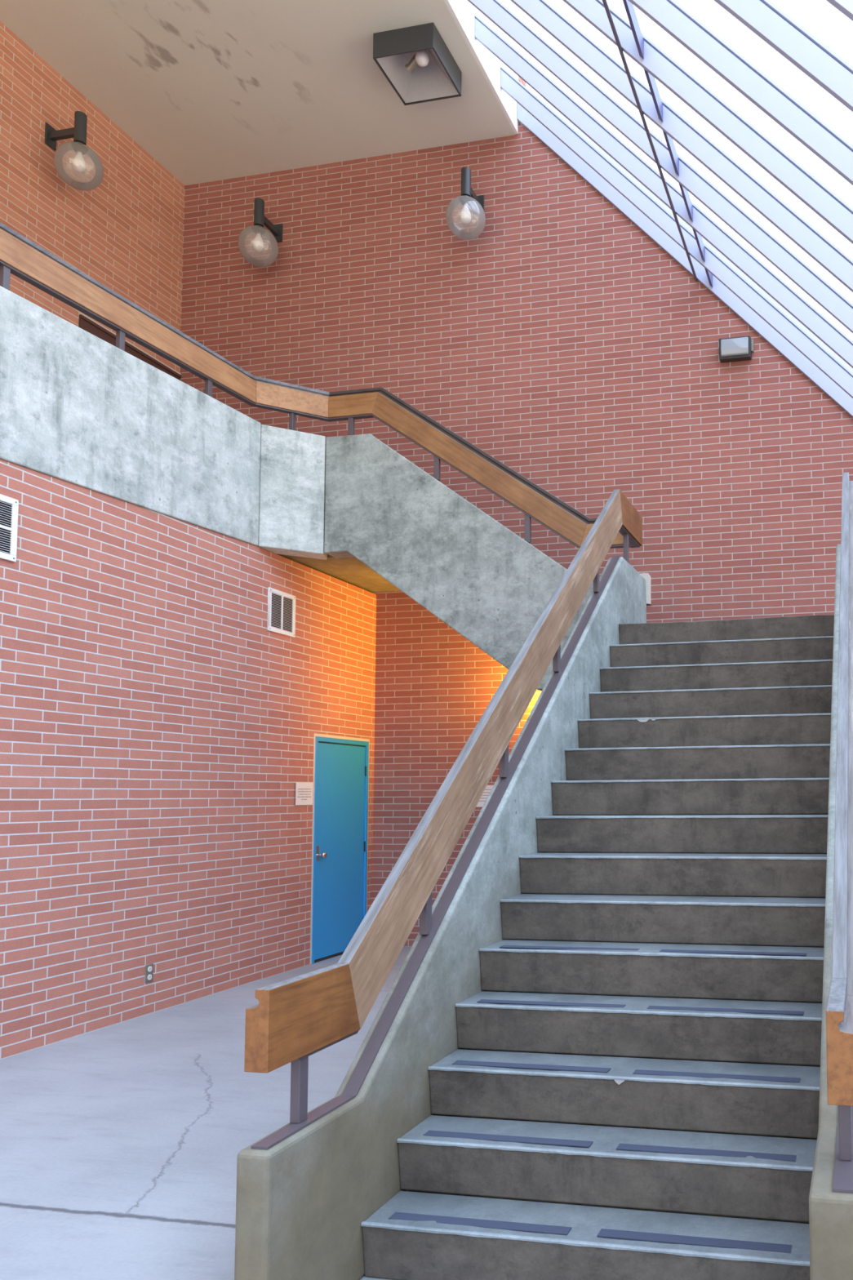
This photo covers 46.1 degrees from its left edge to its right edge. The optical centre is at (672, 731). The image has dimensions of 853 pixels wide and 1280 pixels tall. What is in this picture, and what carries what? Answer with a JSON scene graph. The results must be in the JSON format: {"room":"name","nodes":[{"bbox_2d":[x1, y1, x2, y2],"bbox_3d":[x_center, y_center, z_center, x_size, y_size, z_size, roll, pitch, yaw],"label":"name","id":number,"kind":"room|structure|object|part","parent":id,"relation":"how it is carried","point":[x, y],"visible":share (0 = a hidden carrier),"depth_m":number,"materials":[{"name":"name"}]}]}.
{"room":"stairwell","nodes":[
{"label":"stairwell","id":0,"kind":"room"},
{"bbox_2d":[0,21,184,373],"bbox_3d":[-6.677,-4.774,4.854,0.200,5.150,11.500,-1,-4,11],"label":"wall","id":1,"kind":"structure","parent":0,"point":[125,233],"depth_m":9.19,"materials":[{"name":"red brick"}]},
{"bbox_2d":[44,111,103,191],"bbox_3d":[-5.532,-5.350,8.745,0.524,0.696,0.392,-1,-4,11],"label":"sconce","id":2,"kind":"object","parent":1,"relation":"attached to","point":[78,132],"visible":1,"depth_m":8.75,"materials":[{"name":"clear glass"}]},
{"bbox_3d":[-5.783,-5.527,8.807,0.014,0.200,0.116,-1,-4,11],"label":"wall plate","id":3,"kind":"part","parent":2,"relation":"part of","materials":[{"name":"brown metal"}]},
{"bbox_3d":[-5.638,-5.533,8.778,0.286,0.065,0.044,-1,-4,11],"label":"arm","id":4,"kind":"part","parent":2,"relation":"part of","materials":[{"name":"brown metal"}]},
{"bbox_3d":[-5.466,-5.196,8.721,0.392,0.384,0.392,-1,-4,11],"label":"globe","id":5,"kind":"part","parent":2,"relation":"part of"},
{"bbox_3d":[-5.467,-5.245,8.724,0.110,0.199,0.110,-1,-4,11],"label":"bulb","id":6,"kind":"part","parent":2,"relation":"part of","materials":[{"name":"white glass"}]},
{"bbox_3d":[-5.469,-5.559,8.745,0.099,0.280,0.099,-1,-4,11],"label":"stem","id":7,"kind":"part","parent":2,"relation":"part of","materials":[{"name":"brown metal"}]},
{"bbox_2d":[78,312,181,380],"bbox_3d":[-5.544,-2.930,9.685,0.029,2.098,1.356,-1,-4,11],"label":"door","id":8,"kind":"structure","parent":1,"relation":"in","point":[86,323],"depth_m":9.62,"materials":[{"name":"brown paint"}]},
{"bbox_2d":[0,459,376,1059],"bbox_3d":[-4.288,0.002,4.055,0.200,3.575,11.500,-1,-4,11],"label":"wall","id":9,"kind":"structure","parent":0,"point":[157,739],"depth_m":6.62,"materials":[{"name":"red brick"}]},
{"bbox_2d":[0,493,18,562],"bbox_3d":[-3.925,-1.199,5.429,0.016,0.373,0.383,-1,-4,11],"label":"air vent","id":10,"kind":"object","parent":9,"relation":"in","point":[9,507],"visible":1,"depth_m":5.56,"materials":[{"name":"white metal"}]},
{"bbox_2d":[144,963,153,982],"bbox_3d":[-3.634,1.676,6.578,0.010,0.120,0.074,-1,-4,11],"label":"wall outlet","id":11,"kind":"object","parent":9,"relation":"attached to","point":[148,968],"visible":1,"depth_m":6.57,"materials":[{"name":"metal"}]},
{"bbox_2d":[0,285,400,592],"bbox_3d":[-4.904,-2.086,4.317,3.375,1.452,11.499,-1,-4,11],"label":"walkway","id":12,"kind":"object","parent":9,"relation":"on","point":[77,408],"visible":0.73,"depth_m":6.70,"materials":[{"name":"concrete"}]},
{"bbox_2d":[0,222,629,548],"bbox_3d":[-2.914,-2.562,3.258,3.195,1.546,9.958,-1,-4,11],"label":"handrail","id":13,"kind":"object","parent":12,"relation":"attached to","point":[20,257],"visible":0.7,"depth_m":7.83,"materials":[{"name":"brown paint"}]},
{"bbox_3d":[-4.013,-2.701,5.688,0.034,0.202,0.047,-1,-4,11],"label":"post","id":14,"kind":"part","parent":13,"relation":"part of","materials":[{"name":"grey metal"}]},
{"bbox_3d":[-3.834,-2.691,6.574,0.034,0.198,0.047,-1,-4,11],"label":"post","id":15,"kind":"part","parent":13,"relation":"part of","materials":[{"name":"metal"}]},
{"bbox_3d":[-3.656,-2.680,7.457,0.034,0.194,0.047,-1,-4,11],"label":"post","id":16,"kind":"part","parent":13,"relation":"part of","materials":[{"name":"grey metal"}]},
{"bbox_3d":[-3.285,-2.658,8.180,0.034,0.202,0.047,-1,-4,11],"label":"post","id":17,"kind":"part","parent":13,"relation":"part of","materials":[{"name":"metal"}]},
{"bbox_3d":[-2.814,-2.649,8.291,0.047,0.213,0.034,-1,-4,11],"label":"post","id":18,"kind":"part","parent":13,"relation":"part of","materials":[{"name":"grey metal"}]},
{"bbox_3d":[-2.017,-2.253,8.103,0.047,0.216,0.034,-1,-4,11],"label":"post","id":19,"kind":"part","parent":13,"relation":"part of","materials":[{"name":"grey metal"}]},
{"bbox_3d":[-1.210,-1.694,7.902,0.047,0.249,0.034,-1,-4,11],"label":"post","id":20,"kind":"part","parent":13,"relation":"part of","materials":[{"name":"metal"}]},
{"bbox_2d":[266,586,295,637],"bbox_3d":[-3.369,-1.023,8.165,0.016,0.368,0.386,-1,-4,11],"label":"air vent","id":21,"kind":"object","parent":9,"relation":"in","point":[281,605],"visible":1,"depth_m":8.15,"materials":[{"name":"white metal"}]},
{"bbox_2d":[295,782,313,804],"bbox_3d":[-3.280,0.552,8.433,0.008,0.201,0.278,-1,-4,9],"label":"paper notice","id":22,"kind":"object","parent":9,"relation":"attached to","point":[304,790],"visible":1,"depth_m":8.43,"materials":[{"name":"white paper"}]},
{"bbox_2d":[310,733,369,964],"bbox_3d":[-3.218,1.082,9.040,0.259,2.074,0.983,-1,-4,11],"label":"door","id":23,"kind":"structure","parent":9,"relation":"in","point":[340,788],"depth_m":8.99,"materials":[{"name":"blue paint"}]},
{"bbox_3d":[-3.242,1.107,8.635,0.007,0.130,0.050,-1,-4,11],"label":"lock plate","id":24,"kind":"part","parent":23,"relation":"part of","materials":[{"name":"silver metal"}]},
{"bbox_3d":[-3.200,1.128,8.653,0.072,0.060,0.060,-1,-4,11],"label":"knob","id":25,"kind":"part","parent":23,"relation":"part of","materials":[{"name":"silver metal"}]},
{"bbox_2d":[0,946,411,1279],"bbox_3d":[-0.715,1.920,3.356,7.600,0.400,11.800,-1,-4,11],"label":"floor","id":26,"kind":"structure","parent":0,"point":[121,1143],"depth_m":4.18,"materials":[{"name":"concrete"}]},
{"bbox_2d":[0,0,515,186],"bbox_3d":[-4.785,-6.940,4.612,4.095,0.890,11.500,-1,-4,11],"label":"ceiling","id":27,"kind":"structure","parent":0,"point":[211,91],"depth_m":9.00,"materials":[{"name":"paint"}]},
{"bbox_2d":[373,22,462,105],"bbox_3d":[-2.338,-6.119,8.708,0.584,0.234,0.600,-1,-4,11],"label":"ceiling light","id":28,"kind":"object","parent":27,"relation":"attached to","point":[416,61],"visible":1,"depth_m":8.67,"materials":[{"name":"brown metal"}]},
{"bbox_3d":[-2.276,-6.124,8.599,0.124,0.162,0.124,-1,-4,11],"label":"bulb","id":29,"kind":"part","parent":28,"relation":"part of","materials":[{"name":"white glass"}]},
{"bbox_2d":[358,1274,398,1279],"bbox_3d":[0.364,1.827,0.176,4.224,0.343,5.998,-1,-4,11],"label":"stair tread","id":30,"kind":"structure","parent":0,"point":[363,1277],"depth_m":3.24,"materials":[{"name":"concrete"}]},
{"bbox_2d":[234,543,852,1279],"bbox_3d":[0.094,0.279,5.073,1.826,3.407,4.926,-1,-4,11],"label":"staircase","id":31,"kind":"structure","parent":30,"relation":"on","point":[605,1058],"depth_m":3.90,"materials":[{"name":"concrete"}]},
{"bbox_2d":[244,488,642,1150],"bbox_3d":[-0.769,-0.265,5.287,0.101,3.310,4.875,-1,-4,11],"label":"handrail","id":32,"kind":"object","parent":31,"relation":"attached to","point":[295,1019],"visible":0.94,"depth_m":3.79,"materials":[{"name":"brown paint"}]},
{"bbox_3d":[-1.188,1.130,3.013,0.034,0.212,0.047,-1,-4,11],"label":"post","id":33,"kind":"part","parent":32,"relation":"part of","materials":[{"name":"metal"}]},
{"bbox_3d":[-1.017,0.738,3.901,0.034,0.188,0.047,-1,-4,11],"label":"post","id":34,"kind":"part","parent":32,"relation":"part of","materials":[{"name":"grey metal"}]},
{"bbox_3d":[-0.853,0.138,4.780,0.034,0.188,0.047,-1,-4,11],"label":"post","id":35,"kind":"part","parent":32,"relation":"part of","materials":[{"name":"grey metal"}]},
{"bbox_3d":[-0.692,-0.448,5.638,0.034,0.188,0.047,-1,-4,11],"label":"post","id":36,"kind":"part","parent":32,"relation":"part of","materials":[{"name":"metal"}]},
{"bbox_3d":[-0.527,-1.049,6.519,0.034,0.188,0.047,-1,-4,11],"label":"post","id":37,"kind":"part","parent":32,"relation":"part of","materials":[{"name":"grey metal"}]},
{"bbox_3d":[-0.364,-1.411,7.362,0.034,0.264,0.047,-1,-4,11],"label":"post","id":38,"kind":"part","parent":32,"relation":"part of","materials":[{"name":"grey metal"}]},
{"bbox_2d":[826,472,852,1193],"bbox_3d":[0.908,-0.303,4.910,0.078,3.310,4.800,-1,-4,11],"label":"handrail","id":39,"kind":"object","parent":31,"relation":"attached to","point":[839,1009],"visible":1,"depth_m":3.22,"materials":[{"name":"brown paint"}]},
{"bbox_3d":[0.485,1.094,2.675,0.034,0.212,0.047,-1,-4,11],"label":"post","id":40,"kind":"part","parent":39,"relation":"part of","materials":[{"name":"metal"}]},
{"bbox_2d":[179,76,852,946],"bbox_3d":[-0.734,-2.276,9.515,9.900,9.600,0.300,-1,-4,11],"label":"wall","id":41,"kind":"structure","parent":0,"point":[560,341],"depth_m":9.59,"materials":[{"name":"red brick"}]},
{"bbox_2d":[237,197,282,266],"bbox_3d":[-4.340,-5.238,10.020,0.392,0.696,0.524,-1,-4,11],"label":"sconce","id":42,"kind":"object","parent":41,"relation":"attached to","point":[260,220],"visible":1,"depth_m":9.98,"materials":[{"name":"clear glass"}]},
{"bbox_3d":[-4.352,-5.087,9.944,0.392,0.384,0.392,-1,-4,11],"label":"globe","id":43,"kind":"part","parent":42,"relation":"part of"},
{"bbox_3d":[-4.352,-5.136,9.948,0.110,0.199,0.110,-1,-4,11],"label":"bulb","id":44,"kind":"part","parent":42,"relation":"part of","materials":[{"name":"white glass"}]},
{"bbox_3d":[-4.354,-5.450,9.969,0.099,0.280,0.099,-1,-4,11],"label":"stem","id":45,"kind":"part","parent":42,"relation":"part of","materials":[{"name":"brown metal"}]},
{"bbox_3d":[-4.320,-5.417,10.137,0.044,0.065,0.286,-1,-4,11],"label":"arm","id":46,"kind":"part","parent":42,"relation":"part of","materials":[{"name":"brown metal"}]},
{"bbox_3d":[-4.290,-5.405,10.281,0.116,0.200,0.014,-1,-4,11],"label":"wall plate","id":47,"kind":"part","parent":42,"relation":"part of","materials":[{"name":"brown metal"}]},
{"bbox_2d":[324,434,593,691],"bbox_3d":[-1.524,-1.404,8.646,2.685,2.256,1.598,-1,-4,11],"label":"staircase","id":48,"kind":"structure","parent":41,"relation":"attached to","point":[477,576],"depth_m":7.93,"materials":[{"name":"concrete"}]},
{"bbox_2d":[445,167,485,239],"bbox_3d":[-2.062,-5.287,9.560,0.392,0.696,0.524,-1,-4,11],"label":"sconce","id":49,"kind":"object","parent":41,"relation":"attached to","point":[468,197],"visible":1,"depth_m":9.52,"materials":[{"name":"clear glass"}]},
{"bbox_3d":[-2.074,-5.136,9.485,0.392,0.384,0.392,-1,-4,11],"label":"globe","id":50,"kind":"part","parent":49,"relation":"part of"},
{"bbox_3d":[-2.074,-5.185,9.488,0.110,0.199,0.110,-1,-4,11],"label":"bulb","id":51,"kind":"part","parent":49,"relation":"part of","materials":[{"name":"white glass"}]},
{"bbox_3d":[-2.077,-5.499,9.509,0.099,0.280,0.099,-1,-4,11],"label":"stem","id":52,"kind":"part","parent":49,"relation":"part of","materials":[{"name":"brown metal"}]},
{"bbox_3d":[-2.042,-5.465,9.677,0.044,0.065,0.286,-1,-4,11],"label":"arm","id":53,"kind":"part","parent":49,"relation":"part of","materials":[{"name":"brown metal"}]},
{"bbox_3d":[-2.013,-5.453,9.821,0.116,0.200,0.014,-1,-4,11],"label":"wall plate","id":54,"kind":"part","parent":49,"relation":"part of","materials":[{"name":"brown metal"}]},
{"bbox_2d":[444,0,518,134],"bbox_3d":[-2.761,-6.985,4.202,0.034,0.886,11.498,-1,-4,11],"label":"trim","id":55,"kind":"structure","parent":41,"relation":"attached to","point":[463,11],"depth_m":8.99,"materials":[{"name":"white paint"}]},
{"bbox_2d":[475,785,493,806],"bbox_3d":[-1.818,0.638,9.387,0.280,0.215,0.002,-1,-4,11],"label":"paper notice","id":56,"kind":"object","parent":41,"relation":"attached to","point":[488,788],"visible":0.13,"depth_m":9.39,"materials":[{"name":"white paper"}]},
{"bbox_2d":[640,573,651,604],"bbox_3d":[-0.306,-1.381,9.200,0.185,0.304,0.028,-1,-4,11],"label":"board","id":57,"kind":"object","parent":41,"relation":"attached to","point":[646,576],"visible":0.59,"depth_m":9.17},
{"bbox_2d":[466,0,852,333],"bbox_3d":[0.843,-3.727,7.665,5.518,5.917,0.623,-1,-4,11],"label":"window pane","id":58,"kind":"object","parent":41,"relation":"attached to","point":[690,180],"visible":0.95,"depth_m":7.58,"materials":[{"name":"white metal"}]},
{"bbox_2d":[475,13,852,368],"bbox_3d":[0.967,-3.686,8.276,5.518,5.917,0.633,-1,-4,11],"label":"window pane","id":59,"kind":"object","parent":41,"relation":"attached to","point":[703,225],"visible":0.99,"depth_m":8.24,"materials":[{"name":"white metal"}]},
{"bbox_2d":[500,65,852,398],"bbox_3d":[1.074,-3.652,8.805,5.518,5.917,0.456,-1,-4,11],"label":"rafter","id":60,"kind":"object","parent":41,"relation":"attached to","point":[714,265],"visible":0.99,"depth_m":8.86,"materials":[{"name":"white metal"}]},
{"bbox_2d":[510,0,852,292],"bbox_3d":[0.719,-3.766,7.059,5.518,5.917,0.621,-1,-4,11],"label":"window pane","id":61,"kind":"object","parent":41,"relation":"attached to","point":[674,126],"visible":0.98,"depth_m":6.89,"materials":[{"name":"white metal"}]},
{"bbox_2d":[602,0,697,280],"bbox_3d":[-0.283,-4.587,6.758,0.024,0.024,5.190,-1,-4,11],"label":"conduit","id":62,"kind":"object","parent":61,"relation":"attached to","point":[605,3],"visible":1,"depth_m":7.12,"materials":[{"name":"black metal"}]},
{"bbox_2d":[517,103,852,417],"bbox_3d":[1.124,-3.636,9.049,5.518,5.917,0.048,-1,-4,11],"label":"rafter","id":63,"kind":"object","parent":41,"relation":"attached to","point":[776,340],"visible":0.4,"depth_m":9.30,"materials":[{"name":"white metal"}]},
{"bbox_2d":[527,94,852,417],"bbox_3d":[1.292,-3.529,9.166,5.740,6.201,0.259,-1,-4,11],"label":"trim","id":64,"kind":"structure","parent":41,"relation":"attached to","point":[850,368],"depth_m":9.32,"materials":[{"name":"white metal"}]},
{"bbox_2d":[562,0,852,244],"bbox_3d":[0.597,-3.806,6.459,5.518,5.917,0.612,-1,-4,11],"label":"rafter","id":65,"kind":"object","parent":41,"relation":"attached to","point":[657,64],"visible":0.95,"depth_m":6.23,"materials":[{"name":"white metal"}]},
{"bbox_2d":[719,335,753,363],"bbox_3d":[0.608,-3.678,9.108,0.325,0.210,0.138,-1,-4,11],"label":"light","id":66,"kind":"object","parent":41,"relation":"attached to","point":[740,348],"visible":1,"depth_m":9.06,"materials":[{"name":"black paint"}]},
{"bbox_2d":[622,0,852,185],"bbox_3d":[0.477,-3.845,5.866,5.518,5.917,0.608,-1,-4,11],"label":"rafter","id":67,"kind":"object","parent":41,"relation":"attached to","point":[726,62],"visible":1,"depth_m":5.57,"materials":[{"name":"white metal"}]},
{"bbox_2d":[713,0,852,112],"bbox_3d":[0.356,-3.884,5.272,5.518,5.917,0.611,-1,-4,11],"label":"rafter","id":68,"kind":"object","parent":41,"relation":"attached to","point":[763,18],"visible":1,"depth_m":4.89,"materials":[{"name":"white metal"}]},
{"bbox_2d":[826,0,852,21],"bbox_3d":[0.237,-3.922,4.686,5.518,5.917,0.594,-1,-4,11],"label":"rafter","id":69,"kind":"object","parent":41,"relation":"attached to","point":[845,6],"visible":1,"depth_m":4.24,"materials":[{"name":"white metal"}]}
]}

